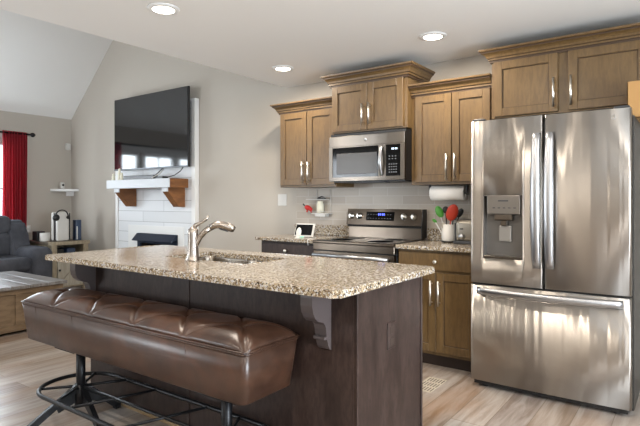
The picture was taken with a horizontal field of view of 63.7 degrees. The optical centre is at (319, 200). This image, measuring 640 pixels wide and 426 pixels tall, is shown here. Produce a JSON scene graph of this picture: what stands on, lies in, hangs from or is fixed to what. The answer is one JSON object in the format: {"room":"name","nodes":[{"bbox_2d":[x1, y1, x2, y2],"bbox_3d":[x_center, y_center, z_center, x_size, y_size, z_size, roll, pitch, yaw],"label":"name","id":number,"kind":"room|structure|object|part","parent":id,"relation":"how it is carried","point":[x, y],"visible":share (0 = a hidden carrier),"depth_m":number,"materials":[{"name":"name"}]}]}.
{"room":"kitchen","nodes":[
{"label":"kitchen","id":0,"kind":"room"},
{"bbox_2d":[0,110,70,239],"bbox_3d":[-6.097,-0.009,5.064,0.100,2.525,7.400,0,0,36],"label":"wall","id":1,"kind":"structure","parent":0,"point":[48,161],"depth_m":7.69,"materials":[{"name":"beige paint"}]},
{"bbox_2d":[0,131,35,136],"bbox_3d":[-4.914,-0.947,6.352,0.134,0.067,2.675,0,0,36],"label":"curtain rod","id":2,"kind":"object","parent":1,"relation":"attached to","point":[31,134],"visible":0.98,"depth_m":7.26,"materials":[{"name":"black metal"}]},
{"bbox_2d":[2,130,26,228],"bbox_3d":[-4.259,0.081,7.192,0.078,2.105,0.327,0,0,36],"label":"curtain","id":3,"kind":"object","parent":2,"relation":"hanging from","point":[14,197],"visible":0.62,"depth_m":7.18,"materials":[{"name":"red fabric"}]},
{"bbox_2d":[27,225,30,232],"bbox_3d":[-4.253,0.408,7.501,0.008,0.110,0.070,0,0,36],"label":"wall outlet","id":4,"kind":"object","parent":1,"relation":"attached to","point":[28,226],"visible":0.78,"depth_m":7.52,"materials":[{"name":"grey plastic"}]},
{"bbox_2d":[50,189,78,195],"bbox_3d":[-3.877,-0.130,7.826,0.230,0.105,0.320,0,0,36],"label":"corner shelf","id":5,"kind":"object","parent":1,"relation":"attached to","point":[70,192],"visible":1,"depth_m":7.84,"materials":[{"name":"white paint"}]},
{"bbox_2d":[59,182,64,188],"bbox_3d":[-3.914,-0.235,7.817,0.064,0.104,0.060,0,0,36],"label":"security camera","id":6,"kind":"object","parent":5,"relation":"on","point":[61,184],"visible":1,"depth_m":7.80,"materials":[{"name":"grey plastic"}]},
{"bbox_2d":[65,143,70,149],"bbox_3d":[-3.893,-0.837,7.954,0.054,0.100,0.065,0,0,36],"label":"sensor","id":7,"kind":"object","parent":1,"relation":"attached to","point":[67,145],"visible":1,"depth_m":7.93,"materials":[{"name":"grey plastic"}]},
{"bbox_2d":[71,40,491,251],"bbox_3d":[0.217,-1.064,5.101,10.260,4.634,0.100,0,0,36],"label":"wall","id":8,"kind":"structure","parent":0,"point":[239,129],"depth_m":6.10,"materials":[{"name":"beige paint"}]},
{"bbox_2d":[278,194,286,205],"bbox_3d":[-0.403,-0.011,5.486,0.120,0.122,0.010,0,0,36],"label":"light switch","id":9,"kind":"object","parent":8,"relation":"attached to","point":[282,198],"visible":1,"depth_m":5.48,"materials":[{"name":"grey plastic"}]},
{"bbox_2d":[270,96,353,187],"bbox_3d":[-0.083,-0.539,5.019,0.744,0.815,0.385,0,0,36],"label":"upper cabinet","id":10,"kind":"object","parent":8,"relation":"attached to","point":[305,125],"visible":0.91,"depth_m":4.89,"materials":[{"name":"brown wood"}]},
{"bbox_3d":[-0.256,-0.501,4.989,0.323,0.698,0.020,0,0,36],"label":"door","id":11,"kind":"part","parent":10,"relation":"part of","materials":[{"name":"brown wood"}]},
{"bbox_3d":[-0.083,-0.898,5.019,0.744,0.097,0.385,0,0,36],"label":"crown molding","id":12,"kind":"part","parent":10,"relation":"part of","materials":[{"name":"brown wood"}]},
{"bbox_3d":[-0.113,-0.270,4.847,0.015,0.205,0.040,0,0,36],"label":"handle","id":13,"kind":"part","parent":10,"relation":"part of","materials":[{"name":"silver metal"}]},
{"bbox_3d":[0.009,-0.501,4.796,0.317,0.698,0.020,0,0,36],"label":"door","id":14,"kind":"part","parent":10,"relation":"part of","materials":[{"name":"brown wood"}]},
{"bbox_2d":[306,199,331,216],"bbox_3d":[-0.009,0.023,5.139,0.270,0.260,0.084,0,0,36],"label":"caddy","id":15,"kind":"object","parent":8,"relation":"attached to","point":[316,214],"visible":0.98,"depth_m":5.08,"materials":[{"name":"grey plastic"}]},
{"bbox_2d":[303,204,312,212],"bbox_3d":[-0.125,0.072,5.190,0.122,0.094,0.040,0,0,36],"label":"bird ornament","id":16,"kind":"object","parent":15,"relation":"hanging from","point":[307,207],"visible":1,"depth_m":5.17,"materials":[{"name":"red"}]},
{"bbox_2d":[317,201,323,212],"bbox_3d":[0.002,0.060,5.128,0.072,0.118,0.072,0,0,36],"label":"jar","id":17,"kind":"object","parent":15,"relation":"on","point":[320,206],"visible":1,"depth_m":5.10,"materials":[{"name":"beige ceramic"}]},
{"bbox_2d":[311,213,331,216],"bbox_3d":[0.018,0.137,5.117,0.200,0.033,0.080,0,0,36],"label":"tray","id":18,"kind":"object","parent":15,"relation":"on","point":[316,214],"depth_m":5.08,"materials":[{"name":"grey plastic"}]},
{"bbox_2d":[321,61,434,134],"bbox_3d":[0.502,-0.861,4.549,0.902,0.517,0.455,0,0,36],"label":"upper cabinet","id":19,"kind":"object","parent":8,"relation":"attached to","point":[378,98],"visible":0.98,"depth_m":4.37,"materials":[{"name":"brown wood"}]},
{"bbox_3d":[0.258,-0.815,4.527,0.359,0.401,0.020,0,0,36],"label":"door","id":20,"kind":"part","parent":19,"relation":"part of","materials":[{"name":"brown wood"}]},
{"bbox_3d":[0.417,-0.745,4.375,0.015,0.185,0.040,0,0,36],"label":"handle","id":21,"kind":"part","parent":19,"relation":"part of","materials":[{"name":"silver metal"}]},
{"bbox_2d":[329,128,411,183],"bbox_3d":[0.492,-0.374,4.536,0.746,0.435,0.467,0,0,36],"label":"microwave","id":22,"kind":"object","parent":19,"relation":"attached to","point":[384,156],"visible":0.98,"depth_m":4.36,"materials":[{"name":"silver metal"}]},
{"bbox_3d":[0.500,-0.337,4.273,0.026,0.252,0.052,0,0,36],"label":"handle","id":23,"kind":"part","parent":22,"relation":"part of","materials":[{"name":"silver metal"}]},
{"bbox_3d":[0.620,-0.332,4.232,0.182,0.285,0.030,0,0,36],"label":"control frame","id":24,"kind":"part","parent":22,"relation":"part of","materials":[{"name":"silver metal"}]},
{"bbox_3d":[0.502,-1.067,4.549,0.902,0.104,0.455,0,0,36],"label":"crown molding","id":25,"kind":"part","parent":19,"relation":"part of","materials":[{"name":"brown wood"}]},
{"bbox_3d":[0.546,-0.815,4.317,0.336,0.401,0.020,0,0,36],"label":"door","id":26,"kind":"part","parent":19,"relation":"part of","materials":[{"name":"brown wood"}]},
{"bbox_2d":[296,182,470,239],"bbox_3d":[0.617,0.228,4.742,2.130,0.850,0.010,0,0,36],"label":"backsplash","id":27,"kind":"structure","parent":8,"relation":"attached to","point":[367,195],"depth_m":4.85,"materials":[{"name":"tile"}]},
{"bbox_2d":[408,73,491,185],"bbox_3d":[1.096,-0.539,4.159,0.666,0.815,0.385,0,0,36],"label":"upper cabinet","id":28,"kind":"object","parent":8,"relation":"attached to","point":[443,111],"visible":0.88,"depth_m":4.06,"materials":[{"name":"brown wood"}]},
{"bbox_3d":[0.909,-0.501,4.139,0.307,0.698,0.020,0,0,36],"label":"door","id":29,"kind":"part","parent":28,"relation":"part of","materials":[{"name":"brown wood"}]},
{"bbox_3d":[0.991,-0.270,4.043,0.015,0.205,0.040,0,0,36],"label":"handle","id":30,"kind":"part","parent":28,"relation":"part of","materials":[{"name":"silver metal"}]},
{"bbox_2d":[429,184,468,199],"bbox_3d":[1.046,-0.068,4.188,0.335,0.126,0.120,0,0,36],"label":"paper towel roll","id":31,"kind":"object","parent":28,"relation":"attached to","point":[458,192],"visible":1,"depth_m":4.13,"materials":[{"name":"white paper"}]},
{"bbox_3d":[1.096,-0.898,4.159,0.666,0.097,0.385,0,0,36],"label":"crown molding","id":32,"kind":"part","parent":28,"relation":"part of","materials":[{"name":"brown wood"}]},
{"bbox_3d":[1.046,-0.270,4.002,0.015,0.205,0.040,0,0,36],"label":"handle","id":33,"kind":"part","parent":28,"relation":"part of","materials":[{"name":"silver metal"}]},
{"bbox_3d":[1.160,-0.501,3.956,0.298,0.698,0.020,0,0,36],"label":"door","id":34,"kind":"part","parent":28,"relation":"part of","materials":[{"name":"brown wood"}]},
{"bbox_2d":[478,22,639,119],"bbox_3d":[1.773,-0.860,3.635,1.178,0.505,0.435,0,0,36],"label":"upper cabinet","id":35,"kind":"object","parent":8,"relation":"attached to","point":[590,70],"visible":0.95,"depth_m":3.52,"materials":[{"name":"brown wood"}]},
{"bbox_3d":[1.463,-0.820,3.674,0.435,0.401,0.020,0,0,36],"label":"door","id":36,"kind":"part","parent":35,"relation":"part of","materials":[{"name":"brown wood"}]},
{"bbox_3d":[1.603,-0.747,3.534,0.015,0.200,0.040,0,0,36],"label":"handle","id":37,"kind":"part","parent":35,"relation":"part of","materials":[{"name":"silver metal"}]},
{"bbox_3d":[1.773,-1.066,3.635,1.178,0.092,0.435,0,0,36],"label":"crown molding","id":38,"kind":"part","parent":35,"relation":"part of","materials":[{"name":"brown wood"}]},
{"bbox_3d":[1.691,-0.747,3.470,0.015,0.200,0.040,0,0,36],"label":"handle","id":39,"kind":"part","parent":35,"relation":"part of","materials":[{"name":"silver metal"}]},
{"bbox_3d":[1.879,-0.820,3.370,0.465,0.401,0.020,0,0,36],"label":"door","id":40,"kind":"part","parent":35,"relation":"part of","materials":[{"name":"brown wood"}]},
{"bbox_2d":[0,0,639,119],"bbox_3d":[-1.992,-2.299,2.071,10.260,2.245,7.600,0,0,36],"label":"ceiling","id":41,"kind":"structure","parent":0,"point":[247,38],"depth_m":3.72,"materials":[{"name":"white paint"}]},
{"bbox_2d":[147,2,179,14],"bbox_3d":[-0.973,-1.191,3.204,0.200,0.012,0.200,0,0,36],"label":"recessed light","id":42,"kind":"object","parent":41,"relation":"in","point":[160,8],"visible":1,"depth_m":3.18,"materials":[{"name":"white paint"}]},
{"bbox_2d":[272,65,293,71],"bbox_3d":[-0.332,-1.191,4.636,0.200,0.012,0.200,0,0,36],"label":"recessed light","id":43,"kind":"object","parent":41,"relation":"in","point":[283,68],"visible":1,"depth_m":4.61,"materials":[{"name":"white paint"}]},
{"bbox_2d":[419,31,446,40],"bbox_3d":[0.818,-1.191,3.735,0.200,0.012,0.200,0,0,36],"label":"recessed light","id":44,"kind":"object","parent":41,"relation":"in","point":[435,35],"visible":1,"depth_m":3.71,"materials":[{"name":"white paint"}]},
{"bbox_2d":[0,285,639,425],"bbox_3d":[-1.992,1.303,2.071,10.260,0.100,7.600,0,0,36],"label":"floor","id":45,"kind":"structure","parent":0,"point":[26,364],"depth_m":3.19,"materials":[{"name":"brown wood"}]},
{"bbox_2d":[0,216,51,276],"bbox_3d":[-4.469,0.723,6.074,0.900,1.060,2.250,0,0,36],"label":"sofa","id":46,"kind":"object","parent":45,"relation":"on","point":[16,251],"visible":0.77,"depth_m":6.66,"materials":[{"name":"grey fabric"}]},
{"bbox_2d":[0,233,9,255],"bbox_3d":[-4.417,0.583,6.562,0.370,0.340,0.820,0,0,36],"label":"cushion","id":47,"kind":"object","parent":46,"relation":"on","point":[4,237],"depth_m":6.70,"materials":[{"name":"grey fabric"}]},
{"bbox_2d":[0,216,10,232],"bbox_3d":[-4.445,0.323,6.583,0.340,0.260,0.840,0,0,36],"label":"cushion","id":48,"kind":"object","parent":46,"relation":"on","point":[5,222],"depth_m":6.75,"materials":[{"name":"grey fabric"}]},
{"bbox_2d":[0,255,31,271],"bbox_3d":[-4.101,0.800,6.332,0.610,0.185,0.840,0,0,36],"label":"seat cushion","id":49,"kind":"object","parent":46,"relation":"on","point":[20,263],"depth_m":6.37,"materials":[{"name":"grey fabric"}]},
{"bbox_3d":[-3.826,0.898,6.812,0.690,0.610,0.300,0,0,36],"label":"arm","id":50,"kind":"part","parent":46,"relation":"part of","materials":[{"name":"grey fabric"}]},
{"bbox_2d":[0,271,66,333],"bbox_3d":[-3.399,1.026,5.047,1.200,0.455,1.246,0,0,36],"label":"coffee table","id":51,"kind":"object","parent":45,"relation":"on","point":[15,286],"visible":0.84,"depth_m":4.88,"materials":[{"name":"brown wood"}]},
{"bbox_3d":[-2.947,1.026,4.717,0.020,0.394,1.070,0,0,36],"label":"rail","id":52,"kind":"part","parent":51,"relation":"part of","materials":[{"name":"brown wood"}]},
{"bbox_2d":[29,239,89,288],"bbox_3d":[-3.692,0.901,7.253,0.728,0.703,0.542,0,0,36],"label":"media cabinet","id":53,"kind":"object","parent":45,"relation":"on","point":[60,270],"visible":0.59,"depth_m":7.02,"materials":[{"name":"grey wood"}]},
{"bbox_2d":[32,231,44,240],"bbox_3d":[-3.938,0.488,7.210,0.140,0.130,0.110,0,0,36],"label":"box","id":54,"kind":"object","parent":53,"relation":"on","point":[35,234],"visible":0.77,"depth_m":7.15,"materials":[{"name":"black plastic"}]},
{"bbox_2d":[40,233,49,241],"bbox_3d":[-3.777,0.495,7.074,0.130,0.115,0.130,0,0,36],"label":"cup","id":55,"kind":"object","parent":53,"relation":"on","point":[44,237],"visible":1,"depth_m":7.02,"materials":[{"name":"white ceramic"}]},
{"bbox_2d":[51,212,69,241],"bbox_3d":[-3.559,0.353,7.094,0.170,0.400,0.210,0,0,36],"label":"game console","id":56,"kind":"object","parent":53,"relation":"on","point":[60,229],"visible":0.94,"depth_m":7.03,"materials":[{"name":"grey plastic"}]},
{"bbox_3d":[-3.619,0.348,7.113,0.050,0.390,0.170,0,0,36],"label":"panel","id":57,"kind":"part","parent":56,"relation":"part of","materials":[{"name":"grey plastic"}]},
{"bbox_2d":[52,209,69,220],"bbox_3d":[-3.505,0.191,6.986,0.041,0.153,0.239,0,0,36],"label":"headphones","id":58,"kind":"object","parent":56,"relation":"hanging from","point":[56,217],"visible":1,"depth_m":6.93,"materials":[{"name":"black plastic"}]},
{"bbox_2d":[52,214,59,220],"bbox_3d":[-3.548,0.223,6.925,0.040,0.089,0.090,0,0,36],"label":"ear cup","id":59,"kind":"object","parent":58,"relation":"on","point":[56,217],"depth_m":6.91,"materials":[{"name":"black plastic"}]},
{"bbox_3d":[-3.522,0.348,7.042,0.050,0.390,0.170,0,0,36],"label":"panel","id":60,"kind":"part","parent":56,"relation":"part of","materials":[{"name":"grey plastic"}]},
{"bbox_2d":[57,248,63,253],"bbox_3d":[-3.624,0.708,7.080,0.200,0.110,0.110,0,0,36],"label":"device box","id":61,"kind":"object","parent":53,"relation":"on","point":[59,250],"visible":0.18,"depth_m":7.03,"materials":[{"name":"black plastic"}]},
{"bbox_2d":[62,247,74,252],"bbox_3d":[-3.533,0.708,7.205,0.200,0.110,0.120,0,0,36],"label":"device box","id":62,"kind":"object","parent":53,"relation":"on","point":[66,249],"visible":0.46,"depth_m":7.14,"materials":[{"name":"blue plastic"}]},
{"bbox_3d":[-3.418,0.971,7.053,0.045,0.365,0.350,0,0,36],"label":"door","id":63,"kind":"part","parent":53,"relation":"part of","materials":[{"name":"beige wood"}]},
{"bbox_2d":[73,220,80,239],"bbox_3d":[-3.410,0.406,7.227,0.094,0.286,0.080,0,0,36],"label":"book","id":64,"kind":"object","parent":53,"relation":"on","point":[76,223],"visible":1,"depth_m":7.20,"materials":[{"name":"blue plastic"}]},
{"bbox_2d":[115,98,198,248],"bbox_3d":[-2.194,0.003,6.704,1.675,2.500,0.149,0,0,36],"label":"fireplace","id":65,"kind":"object","parent":45,"relation":"on","point":[153,220],"visible":0.42,"depth_m":6.62,"materials":[{"name":"white paint"}]},
{"bbox_3d":[-2.821,0.018,7.214,0.060,2.470,0.064,0,0,36],"label":"trim","id":66,"kind":"part","parent":65,"relation":"part of","materials":[{"name":"white paint"}]},
{"bbox_2d":[106,178,187,206],"bbox_3d":[-2.226,-0.100,6.579,1.310,0.345,0.289,0,0,36],"label":"mantel shelf","id":67,"kind":"object","parent":65,"relation":"attached to","point":[173,189],"visible":1,"depth_m":6.33,"materials":[{"name":"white wood"}]},
{"bbox_2d":[124,175,157,179],"bbox_3d":[-2.298,-0.299,6.583,0.630,0.052,0.070,0,0,36],"label":"soundbar","id":68,"kind":"object","parent":67,"relation":"on","point":[138,176],"visible":0.76,"depth_m":6.53,"materials":[{"name":"white plastic"}]},
{"bbox_2d":[114,86,189,170],"bbox_3d":[-2.168,-0.895,6.649,1.540,0.967,0.108,0,0,36],"label":"television","id":69,"kind":"object","parent":65,"relation":"attached to","point":[152,130],"visible":1,"depth_m":6.56,"materials":[{"name":"black plastic"}]},
{"bbox_2d":[132,233,175,242],"bbox_3d":[-2.147,0.475,6.628,0.820,0.095,0.080,0,0,36],"label":"hood","id":70,"kind":"object","parent":65,"relation":"attached to","point":[139,237],"depth_m":6.61,"materials":[{"name":"black metal"}]},
{"bbox_3d":[-2.102,0.808,6.672,0.700,0.510,0.005,0,0,36],"label":"glass","id":71,"kind":"part","parent":65,"relation":"part of","materials":[{"name":"black glass"}]},
{"bbox_3d":[-1.518,0.018,6.264,0.065,2.470,0.064,0,0,36],"label":"trim","id":72,"kind":"part","parent":65,"relation":"part of","materials":[{"name":"white paint"}]},
{"bbox_2d":[21,287,299,425],"bbox_3d":[-0.970,0.896,2.646,1.889,0.714,0.510,0,0,35],"label":"bench","id":73,"kind":"object","parent":45,"relation":"on","point":[228,359],"visible":1,"depth_m":2.44,"materials":[{"name":"brown leather"}]},
{"bbox_3d":[-1.487,1.151,2.873,0.040,0.205,0.288,0,0,44],"label":"leg","id":74,"kind":"part","parent":73,"relation":"part of","materials":[{"name":"black metal"}]},
{"bbox_3d":[-1.280,1.151,2.867,0.288,0.205,0.040,0,0,44],"label":"leg","id":75,"kind":"part","parent":73,"relation":"part of","materials":[{"name":"black metal"}]},
{"bbox_3d":[-1.297,1.151,3.052,0.040,0.204,0.230,0,0,44],"label":"leg","id":76,"kind":"part","parent":73,"relation":"part of","materials":[{"name":"black metal"}]},
{"bbox_2d":[23,287,299,354],"bbox_3d":[-0.946,0.574,2.707,1.848,0.070,0.356,0,0,35],"label":"cushion","id":77,"kind":"object","parent":73,"relation":"on","point":[220,333],"depth_m":2.41,"materials":[{"name":"brown leather"}]},
{"bbox_3d":[-0.415,0.835,2.287,0.200,0.012,0.200,0,0,35],"label":"mounting plate","id":78,"kind":"part","parent":73,"relation":"part of","materials":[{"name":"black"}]},
{"bbox_2d":[70,263,422,425],"bbox_3d":[-0.525,0.811,2.966,2.059,0.884,0.771,0,0,36],"label":"kitchen island","id":79,"kind":"object","parent":45,"relation":"on","point":[358,358],"visible":0.54,"depth_m":2.42,"materials":[{"name":"brown wood"}]},
{"bbox_3d":[-0.677,1.244,2.763,2.050,0.018,0.012,0,0,36],"label":"shoe molding","id":80,"kind":"part","parent":79,"relation":"part of","materials":[{"name":"brown wood"}]},
{"bbox_2d":[45,245,434,298],"bbox_3d":[-0.569,0.351,2.948,2.234,0.034,0.914,0,0,36],"label":"island countertop","id":81,"kind":"structure","parent":79,"relation":"on","point":[323,277],"depth_m":2.62,"materials":[{"name":"beige stone"}]},
{"bbox_2d":[186,215,235,260],"bbox_3d":[-0.619,0.209,2.913,0.282,0.258,0.080,0,0,4],"label":"faucet","id":82,"kind":"object","parent":81,"relation":"on","point":[194,239],"visible":1,"depth_m":2.90,"materials":[{"name":"silver metal"}]},
{"bbox_3d":[-0.679,0.124,2.916,0.107,0.088,0.032,0,0,6],"label":"lever","id":83,"kind":"part","parent":82,"relation":"part of","materials":[{"name":"silver metal"}]},
{"bbox_3d":[-0.671,0.210,2.920,0.121,0.148,0.036,0,0,0],"label":"spout","id":84,"kind":"part","parent":82,"relation":"part of","materials":[{"name":"silver metal"}]},
{"bbox_2d":[199,256,264,263],"bbox_3d":[-0.566,0.456,3.086,0.700,0.174,0.380,0,0,36],"label":"sink","id":85,"kind":"object","parent":81,"relation":"in","point":[209,258],"visible":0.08,"depth_m":3.33,"materials":[{"name":"silver metal"}]},
{"bbox_3d":[-0.698,0.456,3.182,0.373,0.174,0.380,0,0,36],"label":"bowl","id":86,"kind":"part","parent":85,"relation":"part of","materials":[{"name":"silver metal"}]},
{"bbox_3d":[-0.405,0.456,2.969,0.303,0.174,0.380,0,0,36],"label":"bowl","id":87,"kind":"part","parent":85,"relation":"part of","materials":[{"name":"silver metal"}]},
{"bbox_3d":[0.332,0.811,2.425,0.020,0.884,0.630,0,0,36],"label":"panel","id":88,"kind":"part","parent":79,"relation":"part of","materials":[{"name":"brown wood"}]},
{"bbox_2d":[387,320,394,349],"bbox_3d":[0.333,0.625,2.403,0.006,0.125,0.075,0,0,36],"label":"outlet","id":89,"kind":"object","parent":79,"relation":"attached to","point":[390,323],"depth_m":2.40,"materials":[{"name":"brown plastic"}]},
{"bbox_2d":[262,240,315,255],"bbox_3d":[-0.145,0.811,4.913,0.645,0.884,0.630,0,0,36],"label":"base cabinet","id":90,"kind":"object","parent":45,"relation":"on","point":[294,248],"visible":0.16,"depth_m":4.68,"materials":[{"name":"brown wood"}]},
{"bbox_2d":[255,224,348,242],"bbox_3d":[-0.161,0.303,4.922,0.680,0.130,0.614,0,0,36],"label":"countertop","id":91,"kind":"structure","parent":90,"relation":"on","point":[321,231],"depth_m":4.97,"materials":[{"name":"beige stone"}]},
{"bbox_2d":[295,228,303,237],"bbox_3d":[-0.179,0.290,4.710,0.100,0.095,0.080,0,0,36],"label":"puck","id":92,"kind":"object","parent":91,"relation":"on","point":[298,232],"visible":0.98,"depth_m":4.71,"materials":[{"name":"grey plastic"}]},
{"bbox_2d":[294,223,314,236],"bbox_3d":[-0.140,0.275,4.854,0.200,0.124,0.080,0,0,28],"label":"smart display","id":93,"kind":"object","parent":91,"relation":"on","point":[307,230],"visible":0.87,"depth_m":4.83,"materials":[{"name":"grey plastic"}]},
{"bbox_2d":[312,209,426,262],"bbox_3d":[0.420,0.648,4.459,0.789,1.150,0.669,0,0,36],"label":"range","id":94,"kind":"object","parent":45,"relation":"on","point":[374,234],"visible":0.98,"depth_m":4.48,"materials":[{"name":"grey metal"}]},
{"bbox_3d":[0.243,0.458,4.215,0.729,0.027,0.066,0,0,36],"label":"handle","id":95,"kind":"part","parent":94,"relation":"part of","materials":[{"name":"silver metal"}]},
{"bbox_3d":[0.271,0.731,4.255,0.783,0.605,0.035,0,0,36],"label":"oven door","id":96,"kind":"part","parent":94,"relation":"part of","materials":[{"name":"silver metal"}]},
{"bbox_3d":[0.271,0.389,4.254,0.789,0.058,0.044,0,0,36],"label":"trim","id":97,"kind":"part","parent":94,"relation":"part of","materials":[{"name":"silver metal"}]},
{"bbox_2d":[313,236,422,246],"bbox_3d":[0.430,0.348,4.473,0.789,0.018,0.605,0,0,36],"label":"cooktop","id":98,"kind":"object","parent":94,"relation":"in","point":[349,241],"depth_m":4.37,"materials":[{"name":"grey glass"}]},
{"bbox_3d":[0.578,0.149,4.675,0.765,0.152,0.065,0,0,36],"label":"control panel","id":99,"kind":"part","parent":94,"relation":"part of","materials":[{"name":"silver metal"}]},
{"bbox_3d":[0.729,0.138,4.521,0.058,0.058,0.038,0,0,36],"label":"knob","id":100,"kind":"part","parent":94,"relation":"part of","materials":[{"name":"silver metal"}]},
{"bbox_3d":[0.806,0.138,4.465,0.058,0.058,0.038,0,0,36],"label":"knob","id":101,"kind":"part","parent":94,"relation":"part of","materials":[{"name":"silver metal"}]},
{"bbox_2d":[423,377,446,392],"bbox_3d":[0.749,1.251,3.513,0.130,0.003,0.280,0,0,36],"label":"floor vent","id":102,"kind":"object","parent":45,"relation":"in","point":[430,384],"visible":0.84,"depth_m":3.53,"materials":[{"name":"beige metal"}]},
{"bbox_2d":[398,249,472,371],"bbox_3d":[1.025,0.811,4.060,0.642,0.884,0.630,0,0,36],"label":"base cabinet","id":103,"kind":"object","parent":45,"relation":"on","point":[446,291],"visible":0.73,"depth_m":3.80,"materials":[{"name":"brown wood"}]},
{"bbox_3d":[0.744,0.832,3.937,0.303,0.593,0.020,0,0,36],"label":"door","id":104,"kind":"part","parent":103,"relation":"part of","materials":[{"name":"brown wood"}]},
{"bbox_3d":[0.826,0.685,3.840,0.015,0.185,0.040,0,0,36],"label":"handle","id":105,"kind":"part","parent":103,"relation":"part of","materials":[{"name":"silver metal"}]},
{"bbox_2d":[395,228,470,252],"bbox_3d":[1.024,0.303,4.058,0.642,0.130,0.614,0,0,36],"label":"countertop","id":106,"kind":"structure","parent":103,"relation":"on","point":[434,242],"depth_m":3.96,"materials":[{"name":"beige stone"}]},
{"bbox_2d":[442,224,454,242],"bbox_3d":[1.053,0.264,4.220,0.112,0.147,0.112,0,0,36],"label":"utensil crock","id":107,"kind":"object","parent":106,"relation":"on","point":[448,231],"visible":0.9,"depth_m":4.17,"materials":[{"name":"white ceramic"}]},
{"bbox_2d":[435,206,443,222],"bbox_3d":[0.997,0.175,4.239,0.100,0.268,0.024,0,0,6],"label":"spatula","id":108,"kind":"object","parent":107,"relation":"in","point":[438,210],"visible":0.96,"depth_m":4.23,"materials":[{"name":"green plastic"}]},
{"bbox_2d":[442,206,447,223],"bbox_3d":[1.041,0.176,4.265,0.049,0.264,0.030,0,0,36],"label":"ladle","id":109,"kind":"object","parent":107,"relation":"in","point":[445,208],"visible":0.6,"depth_m":4.26,"materials":[{"name":"black plastic"}]},
{"bbox_2d":[446,204,457,224],"bbox_3d":[1.065,0.167,4.161,0.097,0.284,0.053,0,0,36],"label":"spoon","id":110,"kind":"object","parent":107,"relation":"in","point":[452,211],"visible":1,"depth_m":4.15,"materials":[{"name":"red plastic"}]},
{"bbox_2d":[457,208,463,220],"bbox_3d":[1.121,0.184,4.204,0.097,0.250,0.016,0,0,23],"label":"serving spoon","id":111,"kind":"object","parent":107,"relation":"in","point":[460,211],"visible":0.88,"depth_m":4.19,"materials":[{"name":"black plastic"}]},
{"bbox_2d":[453,219,470,244],"bbox_3d":[1.215,0.242,4.060,0.271,0.191,0.208,0,0,36],"label":"toaster","id":112,"kind":"object","parent":106,"relation":"on","point":[462,226],"visible":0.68,"depth_m":4.02,"materials":[{"name":"silver metal"}]},
{"bbox_3d":[0.869,0.453,3.846,0.612,0.130,0.019,0,0,36],"label":"drawer","id":113,"kind":"part","parent":103,"relation":"part of","materials":[{"name":"brown wood"}]},
{"bbox_3d":[0.876,0.685,3.803,0.015,0.185,0.040,0,0,36],"label":"handle","id":114,"kind":"part","parent":103,"relation":"part of","materials":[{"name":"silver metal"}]},
{"bbox_3d":[0.993,0.832,3.755,0.303,0.593,0.020,0,0,36],"label":"door","id":115,"kind":"part","parent":103,"relation":"part of","materials":[{"name":"brown wood"}]},
{"bbox_2d":[471,105,639,413],"bbox_3d":[1.601,0.350,3.489,0.948,1.806,0.816,0,0,36],"label":"refrigerator","id":116,"kind":"object","parent":45,"relation":"on","point":[555,198],"visible":1,"depth_m":3.16,"materials":[{"name":"silver metal"}]},
{"bbox_3d":[1.213,0.025,3.380,0.213,0.125,0.068,0,0,36],"label":"dispenser panel","id":117,"kind":"part","parent":116,"relation":"part of","materials":[{"name":"silver metal"}]},
{"bbox_3d":[1.224,0.005,3.383,0.464,1.085,0.070,0,0,36],"label":"door","id":118,"kind":"part","parent":116,"relation":"part of","materials":[{"name":"silver metal"}]},
{"bbox_3d":[1.349,-0.002,3.216,0.060,0.850,0.078,0,0,36],"label":"handle","id":119,"kind":"part","parent":116,"relation":"part of","materials":[{"name":"silver metal"}]},
{"bbox_3d":[1.411,-0.002,3.170,0.060,0.850,0.078,0,0,36],"label":"handle","id":120,"kind":"part","parent":116,"relation":"part of","materials":[{"name":"silver metal"}]},
{"bbox_3d":[1.417,0.883,3.243,0.940,0.640,0.070,0,0,36],"label":"freezer drawer","id":121,"kind":"part","parent":116,"relation":"part of","materials":[{"name":"silver metal"}]},
{"bbox_3d":[1.608,0.005,3.103,0.466,1.085,0.070,0,0,36],"label":"door","id":122,"kind":"part","parent":116,"relation":"part of","materials":[{"name":"silver metal"}]},
{"bbox_2d":[627,80,639,122],"bbox_3d":[2.029,-0.615,3.267,0.100,0.224,0.430,0,0,36],"label":"cardboard box","id":123,"kind":"object","parent":116,"relation":"on","point":[633,87],"visible":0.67,"depth_m":3.10,"materials":[{"name":"brown cardboard"}]}
]}

